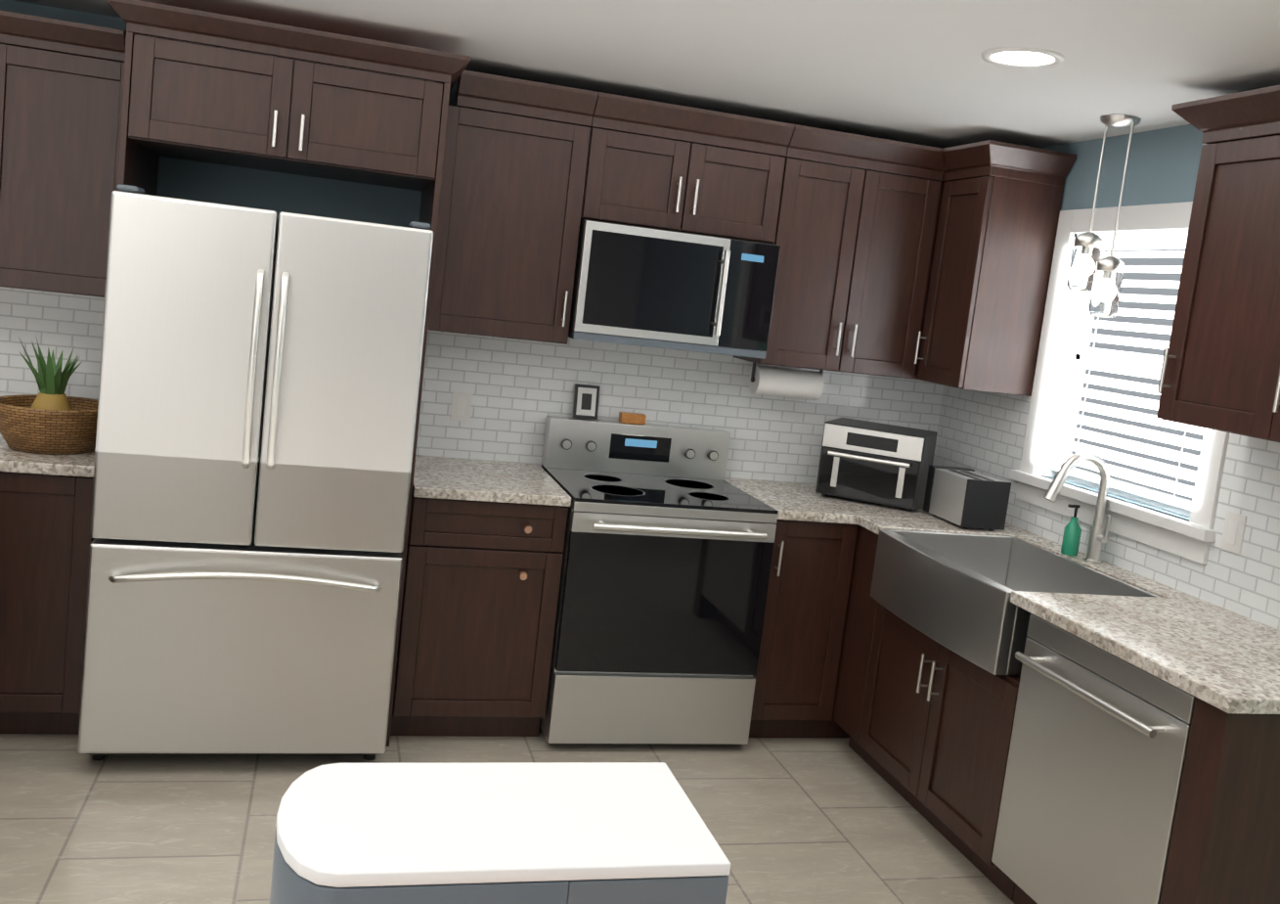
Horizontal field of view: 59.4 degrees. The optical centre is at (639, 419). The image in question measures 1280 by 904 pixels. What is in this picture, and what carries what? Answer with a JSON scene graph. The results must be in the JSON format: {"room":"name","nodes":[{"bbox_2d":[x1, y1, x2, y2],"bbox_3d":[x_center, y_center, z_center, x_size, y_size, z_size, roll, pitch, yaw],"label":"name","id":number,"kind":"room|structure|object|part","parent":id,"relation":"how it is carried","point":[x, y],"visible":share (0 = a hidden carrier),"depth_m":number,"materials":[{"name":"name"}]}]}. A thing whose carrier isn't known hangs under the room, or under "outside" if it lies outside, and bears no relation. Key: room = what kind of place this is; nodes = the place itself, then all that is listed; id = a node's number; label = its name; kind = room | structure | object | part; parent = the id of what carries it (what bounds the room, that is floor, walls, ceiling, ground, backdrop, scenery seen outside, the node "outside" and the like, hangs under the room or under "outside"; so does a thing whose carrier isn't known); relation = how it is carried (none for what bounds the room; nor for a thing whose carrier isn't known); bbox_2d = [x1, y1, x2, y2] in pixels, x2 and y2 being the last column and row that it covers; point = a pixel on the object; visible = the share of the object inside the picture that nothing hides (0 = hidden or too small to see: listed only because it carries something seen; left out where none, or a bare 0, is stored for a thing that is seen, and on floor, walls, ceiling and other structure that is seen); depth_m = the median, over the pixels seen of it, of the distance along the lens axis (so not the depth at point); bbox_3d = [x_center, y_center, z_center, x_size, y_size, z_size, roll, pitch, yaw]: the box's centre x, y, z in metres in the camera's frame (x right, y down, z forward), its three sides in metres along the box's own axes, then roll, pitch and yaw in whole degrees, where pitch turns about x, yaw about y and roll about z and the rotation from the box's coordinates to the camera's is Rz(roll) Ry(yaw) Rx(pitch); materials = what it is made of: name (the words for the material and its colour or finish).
{"room":"kitchen","nodes":[
{"label":"kitchen","id":0,"kind":"room"},
{"bbox_2d":[0,0,941,226],"bbox_3d":[-1.767,-0.221,4.166,6.640,2.380,0.120,5,7,-16],"label":"wall","id":1,"kind":"structure","parent":0,"point":[216,183],"depth_m":4.12,"materials":[{"name":"blue paint"}]},
{"bbox_2d":[0,10,126,297],"bbox_3d":[-2.139,-0.881,3.706,0.915,0.860,0.370,5,7,-16],"label":"upper cabinet","id":2,"kind":"object","parent":1,"relation":"attached to","point":[60,119],"visible":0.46,"depth_m":3.64,"materials":[{"name":"brown wood"}]},
{"bbox_2d":[450,391,472,421],"bbox_3d":[-0.701,-0.053,4.400,0.075,0.115,0.008,5,7,-16],"label":"electrical outlet plate","id":3,"kind":"object","parent":1,"relation":"attached to","point":[461,401],"depth_m":4.40,"materials":[{"name":"white plastic"}]},
{"bbox_2d":[0,286,943,483],"bbox_3d":[-1.372,-0.170,4.212,5.592,0.560,0.008,5,7,-16],"label":"backsplash","id":4,"kind":"structure","parent":1,"relation":"attached to","point":[520,389],"depth_m":4.50,"materials":[{"name":"white tile"}]},
{"bbox_2d":[427,70,598,344],"bbox_3d":[-0.506,-0.768,4.160,0.537,0.910,0.370,5,7,-16],"label":"upper cabinet","id":5,"kind":"object","parent":1,"relation":"attached to","point":[511,195],"visible":0.83,"depth_m":4.04,"materials":[{"name":"brown wood"}]},
{"bbox_2d":[580,91,794,243],"bbox_3d":[0.145,-0.945,4.309,0.760,0.445,0.370,5,7,-16],"label":"upper cabinet","id":6,"kind":"object","parent":1,"relation":"attached to","point":[636,178],"visible":0.98,"depth_m":4.17,"materials":[{"name":"brown wood"}]},
{"bbox_2d":[568,219,780,358],"bbox_3d":[0.103,-0.501,4.324,0.754,0.435,0.441,5,7,-16],"label":"microwave","id":7,"kind":"object","parent":6,"relation":"attached to","point":[656,287],"visible":0.98,"depth_m":4.16,"materials":[{"name":"black metal"}]},
{"bbox_2d":[733,124,1076,396],"bbox_3d":[1.004,-0.622,4.412,0.993,0.910,0.700,5,7,-16],"label":"upper cabinet","id":8,"kind":"object","parent":1,"relation":"attached to","point":[944,282],"visible":1,"depth_m":4.35,"materials":[{"name":"brown wood"}]},
{"bbox_2d":[749,361,823,399],"bbox_3d":[0.599,-0.160,4.589,0.304,0.132,0.116,5,7,-16],"label":"paper towel","id":9,"kind":"object","parent":8,"relation":"attached to","point":[784,382],"visible":1,"depth_m":4.54,"materials":[{"name":"white paper"}]},
{"bbox_2d":[0,725,1014,903],"bbox_3d":[0.007,1.508,1.586,8.940,0.060,6.440,5,7,-16],"label":"floor","id":10,"kind":"structure","parent":0,"point":[812,820],"depth_m":3.40,"materials":[{"name":"tile"}]},
{"bbox_2d":[0,471,94,734],"bbox_3d":[-2.033,0.552,3.779,0.442,0.878,0.676,5,7,-16],"label":"base cabinet","id":11,"kind":"object","parent":10,"relation":"on","point":[46,539],"visible":0.67,"depth_m":3.52,"materials":[{"name":"brown wood"}]},
{"bbox_2d":[77,183,433,759],"bbox_3d":[-1.266,0.187,3.778,0.910,1.775,0.931,5,7,-16],"label":"refrigerator","id":12,"kind":"object","parent":10,"relation":"on","point":[259,383],"visible":1,"depth_m":3.40,"materials":[{"name":"grey metal"}]},
{"bbox_2d":[94,0,470,746],"bbox_3d":[-1.271,-0.102,3.882,1.066,2.320,0.690,5,7,-16],"label":"cabinet","id":13,"kind":"object","parent":10,"relation":"on","point":[273,106],"visible":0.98,"depth_m":3.50,"materials":[{"name":"brown wood"}]},
{"bbox_2d":[390,493,568,736],"bbox_3d":[-0.632,0.670,4.174,0.536,0.878,0.670,5,7,-16],"label":"base cabinet","id":14,"kind":"object","parent":10,"relation":"on","point":[479,606],"visible":0.96,"depth_m":3.89,"materials":[{"name":"brown wood"}]},
{"bbox_2d":[412,454,571,506],"bbox_3d":[-0.581,0.217,4.126,0.535,0.035,0.665,5,7,-16],"label":"countertop","id":15,"kind":"structure","parent":14,"relation":"on","point":[466,479],"depth_m":3.97,"materials":[{"name":"stone"}]},
{"bbox_2d":[269,761,730,903],"bbox_3d":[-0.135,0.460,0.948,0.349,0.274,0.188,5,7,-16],"label":"kitchen island","id":16,"kind":"object","parent":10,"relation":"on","point":[563,832],"visible":1,"depth_m":0.89,"materials":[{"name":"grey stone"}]},
{"bbox_2d":[539,415,778,744],"bbox_3d":[0.021,0.613,4.282,0.752,1.115,0.742,5,7,-16],"label":"range","id":17,"kind":"object","parent":10,"relation":"on","point":[669,539],"visible":0.88,"depth_m":4.03,"materials":[{"name":"silver metal"}]},
{"bbox_2d":[572,383,599,419],"bbox_3d":[-0.216,-0.073,4.497,0.100,0.135,0.030,5,7,-16],"label":"picture frame","id":18,"kind":"object","parent":17,"relation":"on","point":[586,401],"visible":1,"depth_m":4.49,"materials":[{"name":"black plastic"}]},
{"bbox_2d":[617,411,646,424],"bbox_3d":[-0.032,-0.007,4.526,0.100,0.040,0.050,5,7,-16],"label":"decor","id":19,"kind":"object","parent":17,"relation":"on","point":[632,418],"visible":0.96,"depth_m":4.50,"materials":[{"name":"brown wood"}]},
{"bbox_2d":[748,519,858,738],"bbox_3d":[0.837,0.794,4.582,0.992,0.878,0.676,5,7,-16],"label":"base cabinet","id":20,"kind":"object","parent":10,"relation":"on","point":[795,677],"visible":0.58,"depth_m":4.21,"materials":[{"name":"brown wood"}]},
{"bbox_2d":[832,525,1160,900],"bbox_3d":[1.195,0.905,3.822,0.697,0.909,1.099,5,7,-16],"label":"base cabinet","id":21,"kind":"object","parent":10,"relation":"on","point":[923,721],"depth_m":3.66,"materials":[{"name":"brown wood"}]},
{"bbox_2d":[724,477,937,524],"bbox_3d":[0.831,0.336,4.519,0.870,0.035,0.669,5,7,-16],"label":"countertop","id":22,"kind":"structure","parent":21,"relation":"on","point":[793,501],"depth_m":4.37,"materials":[{"name":"stone"}]},
{"bbox_2d":[815,417,937,511],"bbox_3d":[0.953,0.177,4.538,0.400,0.300,0.363,9,7,22],"label":"toaster oven","id":23,"kind":"object","parent":22,"relation":"on","point":[878,463],"visible":1,"depth_m":4.41,"materials":[{"name":"black metal"}]},
{"bbox_3d":[1.193,0.584,3.695,0.574,0.249,0.800,5,7,-16],"label":"sink apron","id":24,"kind":"part","parent":21,"relation":"part of","materials":[{"name":"silver metal"}]},
{"bbox_2d":[849,512,1279,713],"bbox_3d":[1.266,0.477,3.707,0.691,0.035,2.485,5,7,-16],"label":"countertop","id":25,"kind":"structure","parent":21,"relation":"on","point":[1224,659],"depth_m":2.98,"materials":[{"name":"stone"}]},
{"bbox_2d":[923,464,1011,529],"bbox_3d":[1.237,0.295,4.277,0.178,0.190,0.309,5,7,-16],"label":"toaster","id":26,"kind":"object","parent":25,"relation":"on","point":[965,497],"visible":1,"depth_m":4.15,"materials":[{"name":"silver metal"}]},
{"bbox_2d":[1060,503,1081,555],"bbox_3d":[1.494,0.378,3.871,0.058,0.174,0.056,5,7,-16],"label":"soap bottle","id":27,"kind":"object","parent":25,"relation":"on","point":[1071,537],"visible":1,"depth_m":3.85,"materials":[{"name":"teal plastic"}]},
{"bbox_2d":[1043,451,1110,563],"bbox_3d":[1.464,0.291,3.738,0.254,0.369,0.096,5,7,-16],"label":"faucet","id":28,"kind":"object","parent":25,"relation":"on","point":[1097,538],"visible":1,"depth_m":3.75,"materials":[{"name":"silver metal"}]},
{"bbox_2d":[991,613,1195,903],"bbox_3d":[1.399,0.988,2.976,0.666,0.768,0.634,5,7,-16],"label":"dishwasher","id":29,"kind":"object","parent":10,"relation":"in","point":[1099,739],"visible":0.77,"depth_m":2.87,"materials":[{"name":"grey metal"}]},
{"bbox_2d":[1012,697,1279,903],"bbox_3d":[1.454,1.048,2.948,0.645,0.878,0.740,5,7,-16],"label":"cabinet end panel","id":30,"kind":"object","parent":10,"relation":"on","point":[1224,847],"visible":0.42,"depth_m":2.52,"materials":[{"name":"brown wood"}]},
{"bbox_2d":[12,0,1279,148],"bbox_3d":[0.286,-0.901,1.317,8.940,0.060,6.440,5,7,-16],"label":"ceiling","id":31,"kind":"structure","parent":0,"point":[922,72],"depth_m":3.31,"materials":[{"name":"white paint"}]},
{"bbox_2d":[981,46,1064,68],"bbox_3d":[1.026,-0.971,3.010,0.213,0.006,0.213,10,7,29],"label":"recessed light","id":32,"kind":"object","parent":31,"relation":"in","point":[1024,57],"visible":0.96,"depth_m":2.95,"materials":[{"name":"white"}]},
{"bbox_2d":[1067,114,1141,317],"bbox_3d":[1.529,-0.663,3.690,0.124,0.646,0.220,5,7,-16],"label":"pendant light","id":33,"kind":"object","parent":31,"relation":"hanging from","point":[1096,276],"visible":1,"depth_m":3.64,"materials":[{"name":"glass"}]},
{"bbox_2d":[932,124,1279,629],"bbox_3d":[2.168,0.474,2.017,0.128,2.380,6.200,5,7,-16],"label":"wall","id":34,"kind":"structure","parent":0,"point":[982,432],"depth_m":3.74,"materials":[{"name":"white tile"}]},
{"bbox_2d":[1009,201,1230,564],"bbox_3d":[1.695,-0.170,3.823,0.170,1.105,1.025,5,7,-16],"label":"kitchen window","id":35,"kind":"structure","parent":34,"relation":"in","point":[1193,537],"depth_m":3.96,"materials":[{"name":"white"}]},
{"bbox_2d":[1048,235,1204,510],"bbox_3d":[1.704,-0.188,3.823,0.044,0.863,0.779,5,7,-16],"label":"window blinds","id":36,"kind":"object","parent":35,"relation":"attached to","point":[1159,242],"visible":0.48,"depth_m":3.85,"materials":[{"name":"white plastic"}]},
{"bbox_2d":[1156,85,1279,441],"bbox_3d":[1.750,-0.371,2.803,0.385,0.880,0.940,5,7,-16],"label":"upper cabinet","id":37,"kind":"object","parent":34,"relation":"attached to","point":[1220,369],"visible":1,"depth_m":2.98,"materials":[{"name":"brown wood"}]},
{"bbox_2d":[1220,510,1246,554],"bbox_3d":[1.748,0.332,3.306,0.008,0.115,0.075,5,7,-16],"label":"electrical outlet plate","id":38,"kind":"object","parent":34,"relation":"attached to","point":[1233,532],"depth_m":3.30,"materials":[{"name":"white plastic"}]},
{"bbox_3d":[-2.226,0.685,2.388,0.690,0.878,1.975,5,7,-16],"label":"cabinet","id":39,"kind":"object","parent":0,"visible":0},
{"bbox_2d":[0,432,95,477],"bbox_3d":[-1.968,0.100,3.736,0.413,0.035,0.669,5,7,-16],"label":"countertop","id":40,"kind":"structure","parent":39,"relation":"on","point":[71,464],"depth_m":3.44,"materials":[{"name":"stone"}]},
{"bbox_2d":[0,394,98,454],"bbox_3d":[-1.922,0.017,3.678,0.364,0.150,0.364,5,7,-16],"label":"wicker basket","id":41,"kind":"object","parent":40,"relation":"on","point":[24,426],"visible":0.9,"depth_m":3.55,"materials":[{"name":"brown wicker"}]},
{"bbox_2d":[18,337,81,410],"bbox_3d":[-1.934,-0.102,3.660,0.193,0.359,0.288,5,7,-16],"label":"potted plant","id":42,"kind":"object","parent":41,"relation":"in","point":[51,378],"visible":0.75,"depth_m":3.63,"materials":[{"name":"green plant"}]}
]}

